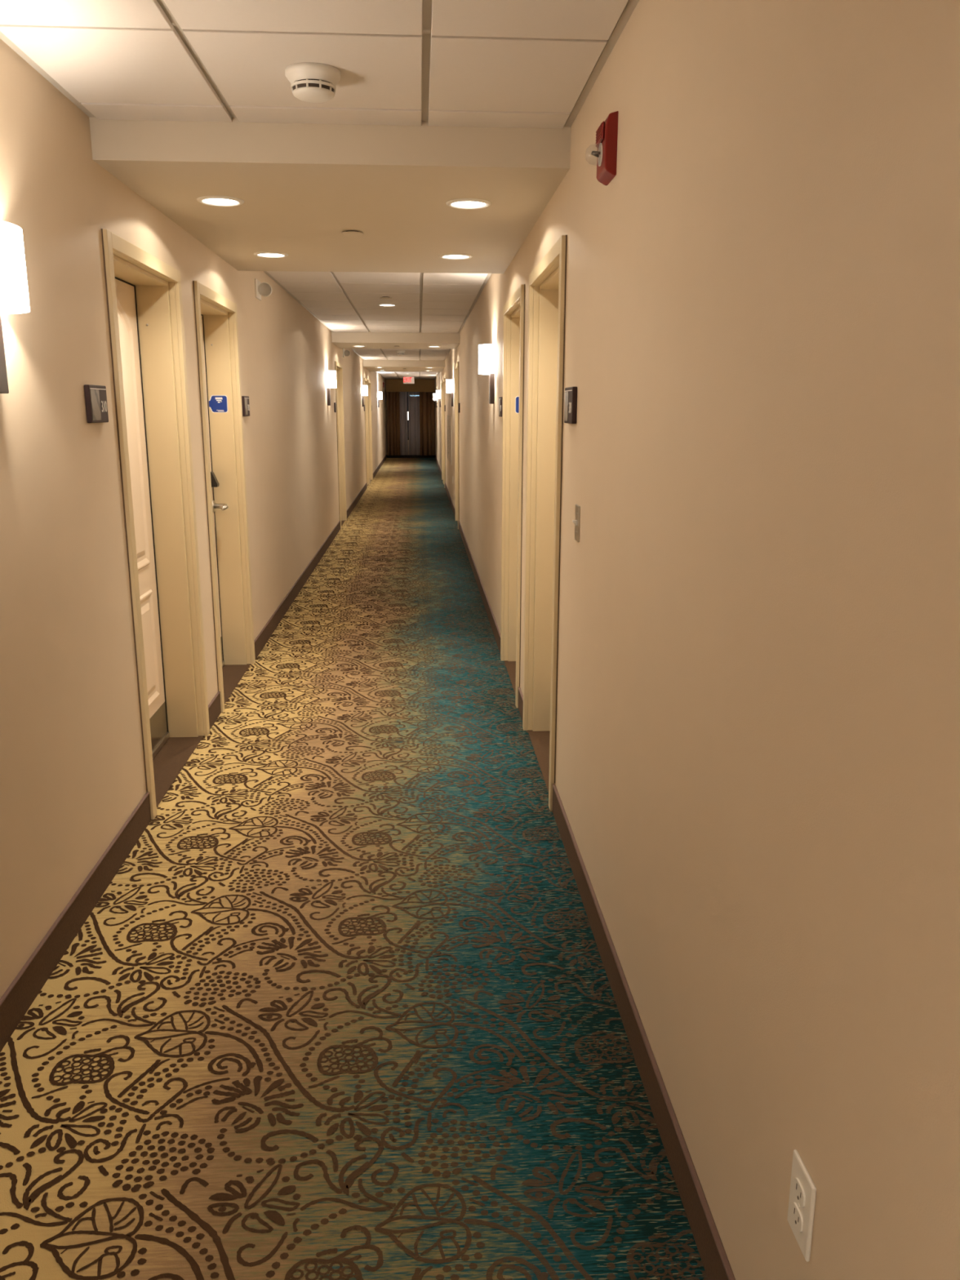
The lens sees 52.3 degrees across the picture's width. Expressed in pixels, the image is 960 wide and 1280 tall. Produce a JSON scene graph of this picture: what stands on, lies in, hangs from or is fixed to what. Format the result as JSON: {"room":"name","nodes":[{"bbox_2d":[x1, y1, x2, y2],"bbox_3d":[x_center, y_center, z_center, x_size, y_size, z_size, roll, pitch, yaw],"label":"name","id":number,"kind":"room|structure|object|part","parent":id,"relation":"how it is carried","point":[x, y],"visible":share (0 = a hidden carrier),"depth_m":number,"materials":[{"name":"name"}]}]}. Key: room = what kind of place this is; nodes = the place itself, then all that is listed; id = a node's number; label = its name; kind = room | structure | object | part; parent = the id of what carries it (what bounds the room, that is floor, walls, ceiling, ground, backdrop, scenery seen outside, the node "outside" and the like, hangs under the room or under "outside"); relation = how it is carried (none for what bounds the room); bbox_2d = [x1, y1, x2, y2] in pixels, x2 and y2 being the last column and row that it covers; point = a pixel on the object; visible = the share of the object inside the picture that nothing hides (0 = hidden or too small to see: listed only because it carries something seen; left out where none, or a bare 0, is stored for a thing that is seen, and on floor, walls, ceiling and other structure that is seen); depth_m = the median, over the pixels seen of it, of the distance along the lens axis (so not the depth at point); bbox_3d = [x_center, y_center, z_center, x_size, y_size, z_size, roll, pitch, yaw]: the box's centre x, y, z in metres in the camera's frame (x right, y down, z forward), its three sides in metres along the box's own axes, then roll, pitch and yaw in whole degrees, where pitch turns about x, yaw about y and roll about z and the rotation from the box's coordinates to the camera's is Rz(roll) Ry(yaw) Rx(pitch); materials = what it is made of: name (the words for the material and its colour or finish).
{"room":"hotel corridor","nodes":[
{"label":"hotel corridor","id":0,"kind":"room"},
{"bbox_2d":[0,38,386,998],"bbox_3d":[-1.955,-2.878,12.992,0.230,2.620,35.800,-1,13,-3],"label":"wall","id":1,"kind":"structure","parent":0,"point":[73,772],"depth_m":2.97,"materials":[{"name":"beige paint"}]},
{"bbox_2d":[0,220,30,393],"bbox_3d":[-1.123,-0.774,2.300,0.104,0.376,0.270,-1,13,-3],"label":"wall sconce","id":2,"kind":"object","parent":1,"relation":"attached to","point":[14,293],"visible":1,"depth_m":2.26,"materials":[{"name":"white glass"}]},
{"bbox_3d":[-1.159,-0.771,2.298,0.030,0.372,0.090,-1,13,-3],"label":"plate","id":3,"kind":"part","parent":2,"relation":"part of","materials":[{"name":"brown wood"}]},
{"bbox_3d":[-1.122,-0.868,2.278,0.103,0.183,0.270,-1,13,-3],"label":"lamp shade","id":4,"kind":"part","parent":2,"relation":"part of","materials":[{"name":"white fabric"}]},
{"bbox_2d":[84,384,108,422],"bbox_3d":[-1.214,-0.748,3.098,0.017,0.115,0.170,-1,13,-3],"label":"room sign","id":5,"kind":"object","parent":1,"relation":"attached to","point":[95,397],"visible":1,"depth_m":3.07,"materials":[{"name":"plastic"}]},
{"bbox_3d":[-1.203,-0.736,3.064,0.001,0.093,0.081,-1,13,-3],"label":"picture panel","id":6,"kind":"part","parent":5,"relation":"part of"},
{"bbox_2d":[101,228,209,819],"bbox_3d":[-1.370,-0.448,3.911,0.240,2.070,1.016,-1,13,-3],"label":"door","id":7,"kind":"structure","parent":1,"relation":"in","point":[144,293],"depth_m":4.23,"materials":[{"name":"wood"}]},
{"bbox_3d":[-1.430,0.455,4.120,0.002,0.148,0.864,-1,13,-3],"label":"kick plate","id":8,"kind":"part","parent":7,"relation":"part of","materials":[{"name":"metal"}]},
{"bbox_2d":[0,455,386,1052],"bbox_3d":[-1.829,-1.625,13.142,0.011,0.113,35.500,-1,13,-3],"label":"baseboard","id":9,"kind":"structure","parent":1,"relation":"attached to","point":[20,994],"depth_m":2.97,"materials":[{"name":"wood"}]},
{"bbox_2d":[192,280,255,712],"bbox_3d":[-1.451,-0.754,5.206,0.240,2.070,1.016,-1,13,-3],"label":"door","id":10,"kind":"structure","parent":1,"relation":"in","point":[215,315],"depth_m":5.58,"materials":[{"name":"wood"}]},
{"bbox_3d":[-1.526,-0.765,5.595,0.015,0.072,0.072,-1,13,-3],"label":"lever handle","id":11,"kind":"part","parent":10,"relation":"part of","materials":[{"name":"metal"}]},
{"bbox_2d":[208,395,227,413],"bbox_3d":[-1.477,-1.332,5.521,0.104,0.096,0.001,-1,13,-3],"label":"sticker","id":12,"kind":"object","parent":10,"relation":"attached to","point":[217,403],"visible":1,"depth_m":5.52,"materials":[{"name":"blue paper"}]},
{"bbox_3d":[-1.475,-0.755,5.548,0.086,0.029,0.129,-1,13,-3],"label":"lever","id":13,"kind":"part","parent":10,"relation":"part of","materials":[{"name":"metal"}]},
{"bbox_3d":[-1.511,0.148,5.415,0.002,0.148,0.864,-1,13,-3],"label":"kick plate","id":14,"kind":"part","parent":10,"relation":"part of","materials":[{"name":"metal"}]},
{"bbox_2d":[241,395,249,416],"bbox_3d":[-1.381,-1.379,5.769,0.017,0.115,0.170,-1,13,-3],"label":"room sign","id":15,"kind":"object","parent":1,"relation":"attached to","point":[245,399],"visible":0.99,"depth_m":5.72,"materials":[{"name":"plastic"}]},
{"bbox_3d":[-1.371,-1.368,5.735,0.001,0.093,0.081,-1,13,-3],"label":"picture panel","id":16,"kind":"part","parent":15,"relation":"part of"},
{"bbox_2d":[254,278,271,300],"bbox_3d":[-1.381,-2.249,6.279,0.098,0.115,0.170,-1,13,-3],"label":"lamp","id":17,"kind":"object","parent":1,"relation":"attached to","point":[264,289],"visible":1,"depth_m":6.24,"materials":[{"name":"white plastic"}]},
{"bbox_3d":[-1.424,-2.248,6.277,0.012,0.115,0.170,-1,13,-3],"label":"mounting plate","id":18,"kind":"part","parent":17,"relation":"part of","materials":[{"name":"white plastic"}]},
{"bbox_2d":[325,370,336,405],"bbox_3d":[-1.668,-2.834,11.013,0.104,0.376,0.270,-1,13,-3],"label":"wall sconce","id":19,"kind":"object","parent":1,"relation":"attached to","point":[331,375],"visible":1,"depth_m":10.90,"materials":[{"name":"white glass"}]},
{"bbox_3d":[-1.705,-2.832,11.011,0.030,0.372,0.090,-1,13,-3],"label":"plate","id":20,"kind":"part","parent":19,"relation":"part of","materials":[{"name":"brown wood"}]},
{"bbox_3d":[-1.667,-2.928,10.991,0.103,0.183,0.270,-1,13,-3],"label":"lamp shade","id":21,"kind":"part","parent":19,"relation":"part of","materials":[{"name":"white fabric"}]},
{"bbox_2d":[333,402,336,412],"bbox_3d":[-1.769,-2.843,11.962,0.017,0.115,0.170,-1,13,-3],"label":"room sign","id":22,"kind":"object","parent":1,"relation":"attached to","point":[335,403],"visible":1,"depth_m":11.89,"materials":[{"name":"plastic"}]},
{"bbox_2d":[334,360,346,528],"bbox_3d":[-1.924,-2.541,12.765,0.240,2.070,1.016,-1,13,-3],"label":"door","id":23,"kind":"structure","parent":1,"relation":"in","point":[338,366],"depth_m":13.13,"materials":[{"name":"wood"}]},
{"bbox_2d":[342,348,350,357],"bbox_3d":[-1.828,-3.937,13.419,0.098,0.115,0.170,-1,13,-3],"label":"lamp","id":24,"kind":"object","parent":1,"relation":"attached to","point":[346,353],"visible":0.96,"depth_m":13.38,"materials":[{"name":"white plastic"}]},
{"bbox_2d":[361,385,367,406],"bbox_3d":[-2.091,-4.430,17.764,0.104,0.376,0.270,-1,13,-3],"label":"wall sconce","id":25,"kind":"object","parent":1,"relation":"attached to","point":[364,388],"visible":1,"depth_m":17.65,"materials":[{"name":"white glass"}]},
{"bbox_3d":[-2.128,-4.428,17.762,0.030,0.372,0.090,-1,13,-3],"label":"plate","id":26,"kind":"part","parent":25,"relation":"part of","materials":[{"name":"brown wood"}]},
{"bbox_3d":[-2.090,-4.524,17.742,0.103,0.183,0.270,-1,13,-3],"label":"lamp shade","id":27,"kind":"part","parent":25,"relation":"part of","materials":[{"name":"white fabric"}]},
{"bbox_2d":[364,377,369,486],"bbox_3d":[-2.326,-4.057,19.176,0.240,2.070,1.016,-1,13,-3],"label":"door","id":28,"kind":"structure","parent":1,"relation":"in","point":[366,397],"depth_m":19.54,"materials":[{"name":"wood"}]},
{"bbox_2d":[367,379,373,479],"bbox_3d":[-2.408,-4.367,20.487,0.240,2.070,1.016,-1,13,-3],"label":"door","id":29,"kind":"structure","parent":1,"relation":"in","point":[368,380],"depth_m":20.83,"materials":[{"name":"wood"}]},
{"bbox_2d":[377,391,382,407],"bbox_3d":[-2.529,-6.083,24.758,0.104,0.376,0.270,-1,13,-3],"label":"wall sconce","id":30,"kind":"object","parent":1,"relation":"attached to","point":[380,393],"visible":1,"depth_m":24.65,"materials":[{"name":"white glass"}]},
{"bbox_3d":[-2.528,-6.177,24.736,0.103,0.183,0.270,-1,13,-3],"label":"lamp shade","id":31,"kind":"part","parent":30,"relation":"part of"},
{"bbox_2d":[0,0,639,379],"bbox_3d":[-1.074,-3.960,12.791,1.989,0.050,35.800,-1,13,-3],"label":"ceiling","id":32,"kind":"structure","parent":0,"point":[524,64],"depth_m":2.59,"materials":[{"name":"tile"}]},
{"bbox_2d":[284,62,340,102],"bbox_3d":[-0.452,-1.502,2.651,0.148,0.069,0.148,-1,13,-3],"label":"smoke detector","id":33,"kind":"object","parent":32,"relation":"attached to","point":[310,82],"visible":1,"depth_m":2.61,"materials":[{"name":"white plastic"}]},
{"bbox_2d":[377,303,397,306],"bbox_3d":[-0.812,-2.931,8.563,0.175,0.008,0.175,-1,13,-3],"label":"recessed light","id":34,"kind":"object","parent":32,"relation":"in","point":[379,304],"visible":1,"depth_m":8.53,"materials":[{"name":"white plastic"}]},
{"bbox_2d":[395,350,404,355],"bbox_3d":[-1.249,-4.511,15.378,0.148,0.069,0.148,-1,13,-3],"label":"smoke detector","id":35,"kind":"object","parent":32,"relation":"attached to","point":[398,352],"visible":1,"depth_m":15.33,"materials":[{"name":"white plastic"}]},
{"bbox_2d":[403,376,414,383],"bbox_3d":[-2.009,-7.335,27.602,0.310,0.197,0.042,-1,13,-3],"label":"exit sign","id":36,"kind":"object","parent":32,"relation":"hanging from","point":[406,380],"visible":1,"depth_m":27.59,"materials":[{"name":"red plastic"}]},
{"bbox_2d":[88,117,570,273],"bbox_3d":[-0.546,-2.002,4.365,1.529,0.351,2.573,-1,13,-3],"label":"ceiling","id":37,"kind":"structure","parent":0,"point":[301,186],"depth_m":3.48,"materials":[{"name":"paint"}]},
{"bbox_2d":[196,195,244,206],"bbox_3d":[-0.985,-1.665,3.714,0.175,0.008,0.175,-1,13,-3],"label":"recessed light","id":38,"kind":"object","parent":37,"relation":"in","point":[216,201],"visible":1,"depth_m":3.70,"materials":[{"name":"white plastic"}]},
{"bbox_2d":[253,251,288,257],"bbox_3d":[-1.069,-1.970,5.006,0.175,0.008,0.175,-1,13,-3],"label":"recessed light","id":39,"kind":"object","parent":37,"relation":"in","point":[262,254],"visible":1,"depth_m":4.99,"materials":[{"name":"white plastic"}]},
{"bbox_2d":[342,230,363,235],"bbox_3d":[-0.569,-1.817,4.363,0.095,0.014,0.095,-1,13,-3],"label":"cap","id":40,"kind":"object","parent":37,"relation":"attached to","point":[351,233],"visible":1,"depth_m":4.35,"materials":[{"name":"brown"}]},
{"bbox_2d":[439,253,472,259],"bbox_3d":[-0.124,-1.976,5.043,0.175,0.008,0.175,-1,13,-3],"label":"recessed light","id":41,"kind":"object","parent":37,"relation":"in","point":[450,255],"visible":1,"depth_m":5.02,"materials":[{"name":"white plastic"}]},
{"bbox_2d":[445,198,491,208],"bbox_3d":[-0.044,-1.671,3.751,0.175,0.008,0.175,-1,13,-3],"label":"recessed light","id":42,"kind":"object","parent":37,"relation":"in","point":[461,203],"visible":1,"depth_m":3.74,"materials":[{"name":"white plastic"}]},
{"bbox_2d":[0,457,707,1279],"bbox_3d":[-1.080,-1.615,13.346,1.929,0.003,35.800,-1,13,-3],"label":"floor","id":43,"kind":"structure","parent":0,"point":[344,1007],"depth_m":2.52,"materials":[{"name":"carpet"}]},
{"bbox_2d":[331,331,459,349],"bbox_3d":[-1.041,-3.868,12.259,1.529,0.351,1.180,-1,13,-3],"label":"ceiling","id":44,"kind":"structure","parent":0,"point":[370,340],"depth_m":11.73,"materials":[{"name":"paint"}]},
{"bbox_2d":[352,345,365,346],"bbox_3d":[-1.520,-3.697,12.311,0.175,0.008,0.175,-1,13,-3],"label":"recessed light","id":45,"kind":"object","parent":44,"relation":"in","point":[353,345],"visible":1,"depth_m":12.29,"materials":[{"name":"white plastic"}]},
{"bbox_2d":[363,359,444,372],"bbox_3d":[-1.500,-5.600,19.584,1.529,0.351,2.640,-1,13,-3],"label":"ceiling","id":46,"kind":"structure","parent":0,"point":[413,366],"depth_m":18.36,"materials":[{"name":"paint"}]},
{"bbox_2d":[385,378,435,454],"bbox_3d":[-2.170,-7.016,30.505,1.989,2.620,0.150,-1,13,-3],"label":"wall","id":47,"kind":"structure","parent":0,"point":[385,379],"depth_m":30.39,"materials":[{"name":"brown paint"}]},
{"bbox_2d":[407,391,408,439],"bbox_3d":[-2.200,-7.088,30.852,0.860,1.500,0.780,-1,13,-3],"label":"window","id":48,"kind":"structure","parent":47,"relation":"in","point":[407,392],"depth_m":30.53,"materials":[{"name":"black"}]},
{"bbox_2d":[386,378,435,391],"bbox_3d":[-2.136,-7.807,30.027,1.489,0.370,0.340,-1,13,-3],"label":"valance box","id":49,"kind":"object","parent":47,"relation":"attached to","point":[392,385],"visible":0.91,"depth_m":29.86,"materials":[{"name":"wood"}]},
{"bbox_2d":[386,391,400,455],"bbox_3d":[-2.674,-6.672,30.189,0.405,1.913,0.088,-1,13,-3],"label":"drape","id":50,"kind":"object","parent":49,"relation":"hanging from","point":[393,405],"visible":1,"depth_m":30.16,"materials":[{"name":"brown fabric"}]},
{"bbox_2d":[399,391,408,455],"bbox_3d":[-2.375,-6.761,30.315,0.260,2.030,0.060,-1,13,-3],"label":"sheer curtain","id":51,"kind":"object","parent":49,"relation":"hanging from","point":[402,395],"visible":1,"depth_m":30.31,"materials":[{"name":"fabric"}]},
{"bbox_2d":[408,391,420,455],"bbox_3d":[-2.025,-6.764,30.334,0.380,2.030,0.056,-1,13,-3],"label":"sheer curtain","id":52,"kind":"object","parent":49,"relation":"hanging from","point":[413,397],"visible":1,"depth_m":30.33,"materials":[{"name":"fabric"}]},
{"bbox_2d":[419,391,435,455],"bbox_3d":[-1.629,-6.685,30.258,0.467,1.913,0.100,-1,13,-3],"label":"drape","id":53,"kind":"object","parent":49,"relation":"hanging from","point":[427,403],"visible":1,"depth_m":30.23,"materials":[{"name":"brown fabric"}]},
{"bbox_2d":[386,454,435,457],"bbox_3d":[-2.166,-5.754,30.675,1.529,0.085,0.100,-1,13,-3],"label":"baseboard","id":54,"kind":"structure","parent":47,"relation":"attached to","point":[387,455],"depth_m":30.63,"materials":[{"name":"black"}]},
{"bbox_2d":[435,0,959,1279],"bbox_3d":[-0.199,-2.898,13.097,0.230,2.620,35.800,-1,13,-3],"label":"wall","id":55,"kind":"structure","parent":0,"point":[757,771],"depth_m":1.41,"materials":[{"name":"beige paint"}]},
{"bbox_2d":[433,393,436,407],"bbox_3d":[-1.228,-6.559,26.786,0.104,0.376,0.270,-1,13,-3],"label":"wall sconce","id":56,"kind":"object","parent":55,"relation":"attached to","point":[434,394],"visible":0.82,"depth_m":26.67,"materials":[{"name":"white glass"}]},
{"bbox_2d":[435,390,440,407],"bbox_3d":[-0.943,-5.480,22.220,0.104,0.376,0.270,-1,13,-3],"label":"wall sconce","id":57,"kind":"object","parent":55,"relation":"attached to","point":[437,392],"visible":0.97,"depth_m":22.11,"materials":[{"name":"white glass"}]},
{"bbox_3d":[-0.943,-5.574,22.198,0.103,0.183,0.270,-1,13,-3],"label":"lamp shade","id":58,"kind":"part","parent":57,"relation":"part of","materials":[{"name":"white fabric"}]},
{"bbox_2d":[441,380,443,479],"bbox_3d":[-0.678,-4.387,20.591,0.240,2.070,1.016,-1,13,-3],"label":"door","id":59,"kind":"structure","parent":55,"relation":"in","point":[442,380],"depth_m":20.86,"materials":[{"name":"wood"}]},
{"bbox_2d":[442,377,445,484],"bbox_3d":[-0.596,-4.077,19.279,0.240,2.070,1.016,-1,13,-3],"label":"door","id":60,"kind":"structure","parent":55,"relation":"in","point":[443,380],"depth_m":19.29,"materials":[{"name":"wood"}]},
{"bbox_2d":[447,415,452,465],"bbox_3d":[-0.508,-3.329,16.168,0.010,0.745,2.240,-1,13,-3],"label":"poster","id":61,"kind":"object","parent":55,"relation":"attached to","point":[449,417],"visible":1,"depth_m":15.95,"materials":[{"name":"paper"}]},
{"bbox_2d":[445,379,453,406],"bbox_3d":[-0.438,-3.574,14.158,0.104,0.376,0.270,-1,13,-3],"label":"wall sconce","id":62,"kind":"object","parent":55,"relation":"attached to","point":[450,383],"visible":1,"depth_m":14.04,"materials":[{"name":"white glass"}]},
{"bbox_3d":[-0.438,-3.667,14.136,0.103,0.183,0.270,-1,13,-3],"label":"lamp shade","id":63,"kind":"part","parent":62,"relation":"part of","materials":[{"name":"white fabric"}]},
{"bbox_3d":[-0.401,-3.572,14.161,0.030,0.372,0.090,-1,13,-3],"label":"plate","id":64,"kind":"part","parent":62,"relation":"part of","materials":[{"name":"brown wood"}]},
{"bbox_2d":[454,361,459,528],"bbox_3d":[-0.190,-2.545,12.800,0.240,2.070,1.016,-1,13,-3],"label":"door","id":65,"kind":"structure","parent":55,"relation":"in","point":[456,366],"depth_m":13.13,"materials":[{"name":"wood"}]},
{"bbox_2d":[457,403,460,413],"bbox_3d":[-0.257,-2.851,12.014,0.017,0.115,0.170,-1,13,-3],"label":"room sign","id":66,"kind":"object","parent":55,"relation":"attached to","point":[459,404],"visible":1,"depth_m":11.94,"materials":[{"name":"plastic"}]},
{"bbox_2d":[478,343,495,404],"bbox_3d":[0.042,-1.764,6.504,0.104,0.376,0.270,-1,13,-3],"label":"wall sconce","id":67,"kind":"object","parent":55,"relation":"attached to","point":[486,353],"visible":1,"depth_m":6.39,"materials":[{"name":"white glass"}]},
{"bbox_3d":[0.042,-1.858,6.481,0.103,0.183,0.270,-1,13,-3],"label":"lamp shade","id":68,"kind":"part","parent":67,"relation":"part of","materials":[{"name":"white fabric"}]},
{"bbox_3d":[0.079,-1.762,6.506,0.030,0.372,0.090,-1,13,-3],"label":"plate","id":69,"kind":"part","parent":67,"relation":"part of","materials":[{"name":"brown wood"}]},
{"bbox_2d":[498,396,502,417],"bbox_3d":[0.128,-1.397,5.865,0.017,0.115,0.170,-1,13,-3],"label":"room sign","id":70,"kind":"object","parent":55,"relation":"attached to","point":[500,397],"visible":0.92,"depth_m":5.82,"materials":[{"name":"plastic"}]},
{"bbox_3d":[0.118,-1.403,5.900,0.001,0.093,0.081,-1,13,-3],"label":"picture panel","id":71,"kind":"part","parent":70,"relation":"part of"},
{"bbox_2d":[500,284,524,707],"bbox_3d":[0.279,-0.774,5.309,0.240,2.070,1.016,-1,13,-3],"label":"door","id":72,"kind":"structure","parent":55,"relation":"in","point":[513,311],"depth_m":5.65,"materials":[{"name":"wood"}]},
{"bbox_2d":[515,395,519,413],"bbox_3d":[0.255,-1.352,5.625,0.104,0.096,0.001,-1,13,-3],"label":"sticker","id":73,"kind":"object","parent":72,"relation":"attached to","point":[517,398],"visible":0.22,"depth_m":5.62,"materials":[{"name":"blue"}]},
{"bbox_2d":[522,235,567,811],"bbox_3d":[0.360,-0.468,4.014,0.240,2.070,1.016,-1,13,-3],"label":"door","id":74,"kind":"structure","parent":55,"relation":"in","point":[547,281],"depth_m":4.35,"materials":[{"name":"wood"}]},
{"bbox_2d":[564,386,577,423],"bbox_3d":[0.295,-0.766,3.193,0.017,0.115,0.170,-1,13,-3],"label":"room sign","id":75,"kind":"object","parent":55,"relation":"attached to","point":[571,393],"visible":1,"depth_m":3.14,"materials":[{"name":"plastic"}]},
{"bbox_3d":[0.285,-0.771,3.229,0.001,0.093,0.081,-1,13,-3],"label":"picture panel","id":76,"kind":"part","parent":75,"relation":"part of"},
{"bbox_2d":[572,504,580,542],"bbox_3d":[0.304,-0.372,3.117,0.018,0.114,0.070,-1,13,-3],"label":"light switch","id":77,"kind":"object","parent":55,"relation":"attached to","point":[576,521],"visible":1,"depth_m":3.10,"materials":[{"name":"plastic"}]},
{"bbox_2d":[435,454,735,1279],"bbox_3d":[-0.313,-1.642,13.233,0.011,0.113,35.500,-1,13,-3],"label":"baseboard","id":78,"kind":"structure","parent":55,"relation":"attached to","point":[712,1252],"depth_m":2.20,"materials":[{"name":"wood"}]},
{"bbox_2d":[591,111,617,185],"bbox_3d":[0.306,-1.255,2.502,0.073,0.148,0.124,-1,13,-3],"label":"fire alarm","id":79,"kind":"object","parent":55,"relation":"attached to","point":[606,135],"visible":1,"depth_m":2.45,"materials":[{"name":"red plastic"}]},
{"bbox_3d":[0.308,-1.243,2.505,0.004,0.054,0.054,-1,13,-3],"label":"strobe seat","id":80,"kind":"part","parent":79,"relation":"part of","materials":[{"name":"white plastic"}]},
{"bbox_2d":[595,120,604,147],"bbox_3d":[0.306,-1.289,2.494,0.008,0.042,0.090,-1,13,-3],"label":"grille","id":81,"kind":"object","parent":79,"relation":"attached to","point":[600,135],"depth_m":2.48,"materials":[{"name":"red plastic"}]},
{"bbox_2d":[786,1149,816,1262],"bbox_3d":[0.430,0.757,1.312,0.009,0.116,0.071,-1,13,-3],"label":"wall outlet","id":82,"kind":"object","parent":55,"relation":"attached to","point":[802,1193],"visible":1,"depth_m":1.30,"materials":[{"name":"white plastic"}]},
{"bbox_2d":[791,1202,803,1232],"bbox_3d":[0.427,0.776,1.316,0.003,0.027,0.033,-1,13,-3],"label":"socket","id":83,"kind":"object","parent":82,"relation":"attached to","point":[797,1211],"depth_m":1.31,"materials":[{"name":"white plastic"}]},
{"bbox_2d":[793,1177,805,1208],"bbox_3d":[0.427,0.739,1.307,0.003,0.027,0.033,-1,13,-3],"label":"socket","id":84,"kind":"object","parent":82,"relation":"attached to","point":[799,1184],"depth_m":1.30,"materials":[{"name":"white plastic"}]}
]}

